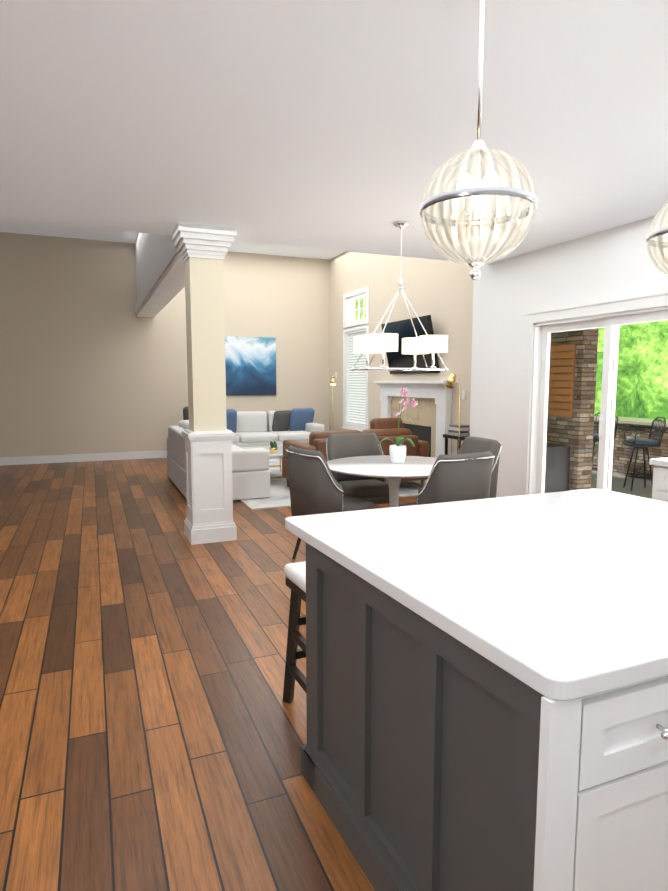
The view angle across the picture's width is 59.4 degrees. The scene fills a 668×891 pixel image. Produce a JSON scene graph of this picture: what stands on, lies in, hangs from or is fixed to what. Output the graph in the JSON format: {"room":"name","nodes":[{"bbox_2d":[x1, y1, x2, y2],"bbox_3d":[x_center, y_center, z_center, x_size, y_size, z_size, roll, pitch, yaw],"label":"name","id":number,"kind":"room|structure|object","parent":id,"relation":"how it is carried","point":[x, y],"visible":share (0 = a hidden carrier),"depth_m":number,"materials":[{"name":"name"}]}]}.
{"room":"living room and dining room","nodes":[
{"label":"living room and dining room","id":0,"kind":"room"},
{"bbox_2d":[135,232,184,317],"bbox_3d":[-2.346,-2.694,7.974,0.340,1.300,5.810,-3,7,-22],"label":"header beam","id":1,"kind":"structure","parent":0,"point":[160,274],"depth_m":7.87,"materials":[{"name":"white"}]},
{"bbox_2d":[0,232,328,456],"bbox_3d":[-4.020,-1.684,10.662,8.800,3.900,0.200,-3,7,-22],"label":"wall","id":2,"kind":"structure","parent":0,"point":[90,362],"depth_m":10.57,"materials":[{"name":"beige paint"}]},
{"bbox_2d":[0,450,167,465],"bbox_3d":[-4.071,0.200,10.730,8.598,0.140,0.013,-3,7,-22],"label":"baseboard","id":3,"kind":"structure","parent":2,"relation":"attached to","point":[22,460],"depth_m":10.52,"materials":[{"name":"white wood"}]},
{"bbox_2d":[225,336,275,395],"bbox_3d":[-1.839,-1.550,11.454,1.460,1.140,0.034,-3,7,-22],"label":"picture","id":4,"kind":"object","parent":2,"relation":"attached to","point":[250,365],"visible":0.64,"depth_m":11.52},
{"bbox_2d":[0,220,344,259],"bbox_3d":[-1.786,-2.576,4.726,9.100,1.120,12.830,-3,7,-22],"label":"ceiling","id":5,"kind":"structure","parent":0,"point":[7,226],"depth_m":10.02,"materials":[{"name":"white"}]},
{"bbox_2d":[0,458,417,890],"bbox_3d":[-1.786,0.953,5.116,9.100,0.120,12.830,-3,7,-22],"label":"floor","id":6,"kind":"structure","parent":0,"point":[153,731],"depth_m":2.68,"materials":[{"name":"brown wood"}]},
{"bbox_2d":[171,223,236,544],"bbox_3d":[-1.157,-0.514,5.319,0.490,2.750,0.490,-3,7,-22],"label":"square column","id":7,"kind":"structure","parent":6,"relation":"on","point":[208,435],"depth_m":5.18,"materials":[{"name":"white"}]},
{"bbox_2d":[183,406,324,458],"bbox_3d":[-1.546,-0.265,11.117,2.600,0.980,1.020,-3,7,-22],"label":"sofa","id":8,"kind":"object","parent":6,"relation":"on","point":[255,428],"visible":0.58,"depth_m":11.18,"materials":[{"name":"white fabric"}]},
{"bbox_2d":[283,561,305,702],"bbox_3d":[0.004,0.853,2.546,0.378,0.647,0.382,-3,7,-22],"label":"stool","id":9,"kind":"object","parent":6,"relation":"on","point":[295,578],"visible":0.29,"depth_m":2.59,"materials":[{"name":"black wood"}]},
{"bbox_2d":[286,445,374,558],"bbox_3d":[-0.024,0.473,4.668,0.639,0.940,0.616,-3,7,-22],"label":"dining chair","id":10,"kind":"object","parent":6,"relation":"on","point":[315,486],"visible":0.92,"depth_m":4.39,"materials":[{"name":"grey fabric"}]},
{"bbox_2d":[240,459,420,509],"bbox_3d":[-0.540,0.465,8.906,2.480,0.014,3.980,-3,7,-22],"label":"rug","id":11,"kind":"object","parent":6,"relation":"on","point":[279,497],"visible":0.14,"depth_m":7.57,"materials":[{"name":"white fabric"}]},
{"bbox_2d":[167,420,269,500],"bbox_3d":[-1.639,0.114,7.986,1.000,0.883,2.200,-3,7,-22],"label":"sofa","id":12,"kind":"object","parent":11,"relation":"on","point":[250,475],"visible":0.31,"depth_m":7.13,"materials":[{"name":"white fabric"}]},
{"bbox_2d":[242,441,283,478],"bbox_3d":[-0.912,0.196,8.623,0.640,0.581,1.100,-3,7,-22],"label":"coffee table","id":13,"kind":"object","parent":11,"relation":"on","point":[274,449],"visible":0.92,"depth_m":8.33,"materials":[{"name":"stone"}]},
{"bbox_2d":[282,418,428,487],"bbox_3d":[0.275,0.104,7.843,1.750,0.934,0.970,-3,7,-22],"label":"leather sofa","id":14,"kind":"object","parent":11,"relation":"on","point":[381,428],"visible":0.42,"depth_m":7.63,"materials":[{"name":"brown leather"}]},
{"bbox_2d":[330,376,335,429],"bbox_3d":[-0.006,-0.576,11.365,0.240,1.543,0.337,-3,7,-22],"label":"brass floor lamp","id":15,"kind":"object","parent":6,"relation":"on","point":[332,382],"visible":0.54,"depth_m":11.21,"materials":[{"name":"gold metal"}]},
{"bbox_2d":[326,433,388,504],"bbox_3d":[0.271,0.373,5.576,0.613,0.940,0.603,-3,7,-22],"label":"dining chair","id":16,"kind":"object","parent":6,"relation":"on","point":[373,490],"visible":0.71,"depth_m":5.68,"materials":[{"name":"grey leather"}]},
{"bbox_2d":[327,455,436,506],"bbox_3d":[0.512,0.530,5.006,1.200,0.745,1.200,-3,7,-22],"label":"table","id":17,"kind":"object","parent":6,"relation":"on","point":[380,466],"visible":0.48,"depth_m":4.89,"materials":[{"name":"white"}]},
{"bbox_2d":[378,387,417,463],"bbox_3d":[0.553,-0.176,5.032,0.366,0.652,0.396,-3,7,-22],"label":"orchid pot","id":18,"kind":"object","parent":17,"relation":"on","point":[397,451],"visible":1,"depth_m":5.00,"materials":[{"name":"white ceramic"}]},
{"bbox_2d":[373,381,455,485],"bbox_3d":[1.047,-0.262,8.951,0.448,1.450,2.140,-3,7,-22],"label":"fireplace mantel","id":19,"kind":"object","parent":6,"relation":"on","point":[428,418],"visible":0.52,"depth_m":8.64,"materials":[{"name":"white wood"}]},
{"bbox_2d":[399,451,494,506],"bbox_3d":[0.842,0.496,4.464,0.616,0.940,0.639,-3,7,-22],"label":"dining chair","id":20,"kind":"object","parent":6,"relation":"on","point":[458,477],"visible":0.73,"depth_m":4.15,"materials":[{"name":"grey leather"}]},
{"bbox_2d":[445,373,460,450],"bbox_3d":[1.563,-0.143,7.457,0.240,1.543,0.337,-3,7,-22],"label":"brass floor lamp","id":21,"kind":"object","parent":6,"relation":"on","point":[450,382],"visible":0.58,"depth_m":7.40,"materials":[{"name":"brown metal"}]},
{"bbox_2d":[443,424,469,454],"bbox_3d":[1.687,0.149,7.597,0.270,0.931,0.600,-3,7,-22],"label":"side table","id":22,"kind":"object","parent":6,"relation":"on","point":[453,431],"visible":0.21,"depth_m":7.59,"materials":[{"name":"black wood"}]},
{"bbox_2d":[417,436,501,501],"bbox_3d":[1.106,0.414,5.200,0.616,0.940,0.614,-3,7,-22],"label":"dining chair","id":23,"kind":"object","parent":6,"relation":"on","point":[470,444],"visible":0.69,"depth_m":5.15,"materials":[{"name":"grey leather"}]},
{"bbox_2d":[293,533,667,890],"bbox_3d":[0.868,0.802,1.892,1.646,0.890,1.214,-3,7,-22],"label":"kitchen island","id":24,"kind":"object","parent":6,"relation":"on","point":[487,694],"depth_m":1.32,"materials":[{"name":"wood"}]},
{"bbox_2d":[285,489,667,704],"bbox_3d":[0.833,0.329,1.934,1.664,0.040,1.370,-3,7,-22],"label":"island countertop","id":25,"kind":"structure","parent":24,"relation":"on","point":[551,596],"depth_m":1.57,"materials":[{"name":"white stone"}]},
{"bbox_2d":[652,465,667,501],"bbox_3d":[2.605,0.585,3.920,0.635,0.876,0.626,-3,7,-22],"label":"base cabinet","id":26,"kind":"object","parent":6,"relation":"on","point":[660,485],"visible":0.33,"depth_m":3.96,"materials":[{"name":"white wood"}]},
{"bbox_3d":[1.293,1.006,0.112,4.790,0.875,0.669,-3,7,-22],"label":"cabinet","id":27,"kind":"object","parent":6,"relation":"on","visible":0},
{"bbox_2d":[649,458,667,466],"bbox_3d":[3.163,0.286,2.461,0.671,0.040,3.691,-3,7,-22],"label":"countertop","id":28,"kind":"structure","parent":27,"relation":"on","point":[663,462],"depth_m":3.93,"materials":[{"name":"stone"}]},
{"bbox_2d":[0,0,667,263],"bbox_3d":[-0.807,-1.617,1.973,8.540,0.180,6.630,-3,7,-22],"label":"ceiling","id":29,"kind":"structure","parent":0,"point":[345,125],"depth_m":2.86,"materials":[{"name":"white paint"}]},
{"bbox_2d":[351,221,447,371],"bbox_3d":[0.561,-1.240,4.929,0.772,1.221,0.540,-3,7,-22],"label":"linear chandelier","id":30,"kind":"object","parent":29,"relation":"hanging from","point":[382,342],"visible":1,"depth_m":4.87,"materials":[{"name":"silver metal"}]},
{"bbox_2d":[420,0,536,279],"bbox_3d":[0.440,-1.006,1.769,0.350,0.989,0.350,-3,7,-22],"label":"globe pendant light","id":31,"kind":"object","parent":29,"relation":"hanging from","point":[475,211],"visible":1,"depth_m":1.69,"materials":[{"name":"silver metal"}]},
{"bbox_2d":[646,202,667,275],"bbox_3d":[1.349,-1.052,2.131,0.350,0.979,0.350,-3,7,-22],"label":"globe pendant light","id":32,"kind":"object","parent":29,"relation":"hanging from","point":[660,233],"visible":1,"depth_m":2.16,"materials":[{"name":"silver metal"}]},
{"bbox_2d":[329,251,473,453],"bbox_3d":[0.957,-1.560,9.543,0.460,3.900,5.680,-3,7,-22],"label":"wall","id":33,"kind":"structure","parent":0,"point":[440,292],"depth_m":9.15,"materials":[{"name":"beige paint"}]},
{"bbox_2d":[341,286,368,430],"bbox_3d":[0.439,-1.573,10.975,0.170,2.590,1.150,-3,7,-22],"label":"window","id":34,"kind":"structure","parent":33,"relation":"in","point":[355,406],"depth_m":11.09,"materials":[{"name":"white wood"}]},
{"bbox_2d":[381,315,439,373],"bbox_3d":[1.135,-1.499,8.905,0.215,0.810,1.440,-3,7,-22],"label":"wall-mounted tv","id":35,"kind":"object","parent":33,"relation":"attached to","point":[401,329],"visible":0.64,"depth_m":8.83,"materials":[{"name":"black"}]},
{"bbox_2d":[462,390,465,399],"bbox_3d":[1.732,-0.674,7.813,0.011,0.120,0.070,-3,7,-22],"label":"light switch","id":36,"kind":"object","parent":33,"relation":"attached to","point":[464,394],"depth_m":7.79,"materials":[{"name":"white plastic"}]},
{"bbox_2d":[470,212,667,497],"bbox_3d":[3.194,-0.930,3.858,0.530,3.900,6.900,-3,7,-22],"label":"wall","id":37,"kind":"structure","parent":0,"point":[608,264],"depth_m":6.16,"materials":[{"name":"white paint"}]},
{"bbox_2d":[520,290,667,494],"bbox_3d":[2.433,-0.202,5.255,0.178,2.145,2.000,-3,7,-22],"label":"door frame","id":38,"kind":"structure","parent":37,"relation":"attached to","point":[537,321],"depth_m":5.97,"materials":[{"name":"white wood"}]},
{"bbox_2d":[536,310,667,497],"bbox_3d":[2.446,-0.143,5.267,0.110,1.985,1.750,-3,7,-22],"label":"door","id":39,"kind":"structure","parent":37,"relation":"in","point":[611,325],"depth_m":5.26,"materials":[{"name":"white"}]},
{"label":"outside","id":40,"kind":"structure","parent":0,"visible":0},
{"bbox_2d":[355,297,667,419],"bbox_3d":[23.223,-11.764,16.509,63.557,25.350,75.000,-3,7,-22],"label":"landscape","id":41,"kind":"structure","parent":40,"point":[643,394],"depth_m":33.44,"materials":[{"name":"green plant"}]},
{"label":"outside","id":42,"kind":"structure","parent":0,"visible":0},
{"bbox_2d":[591,470,651,498],"bbox_3d":[26.872,-0.227,19.303,55.659,0.201,75.000,-3,7,-22],"label":"patio","id":43,"kind":"structure","parent":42,"point":[640,489],"depth_m":10.11,"materials":[{"name":"grey"}]},
{"bbox_2d":[544,328,598,492],"bbox_3d":[2.915,-0.727,8.152,0.865,3.250,1.000,-3,7,-22],"label":"stone wall","id":44,"kind":"structure","parent":43,"relation":"on","point":[573,415],"depth_m":7.89,"materials":[{"name":"brown stone"}]},
{"bbox_2d":[592,412,617,468],"bbox_3d":[4.833,0.014,10.733,0.522,1.213,0.542,-6,9,-42],"label":"bar stool","id":45,"kind":"object","parent":43,"relation":"on","point":[595,435],"depth_m":10.65,"materials":[{"name":"black metal"}]},
{"bbox_2d":[592,416,667,480],"bbox_3d":[5.938,0.069,10.911,0.950,1.060,3.100,-3,7,-22],"label":"bar","id":46,"kind":"object","parent":43,"relation":"on","point":[623,425],"depth_m":10.94,"materials":[{"name":"beige stone"}]},
{"bbox_2d":[622,416,665,490],"bbox_3d":[5.106,0.131,9.679,0.522,1.213,0.542,1,6,8],"label":"bar stool","id":47,"kind":"object","parent":43,"relation":"on","point":[635,443],"depth_m":9.59,"materials":[{"name":"black metal"}]}
]}

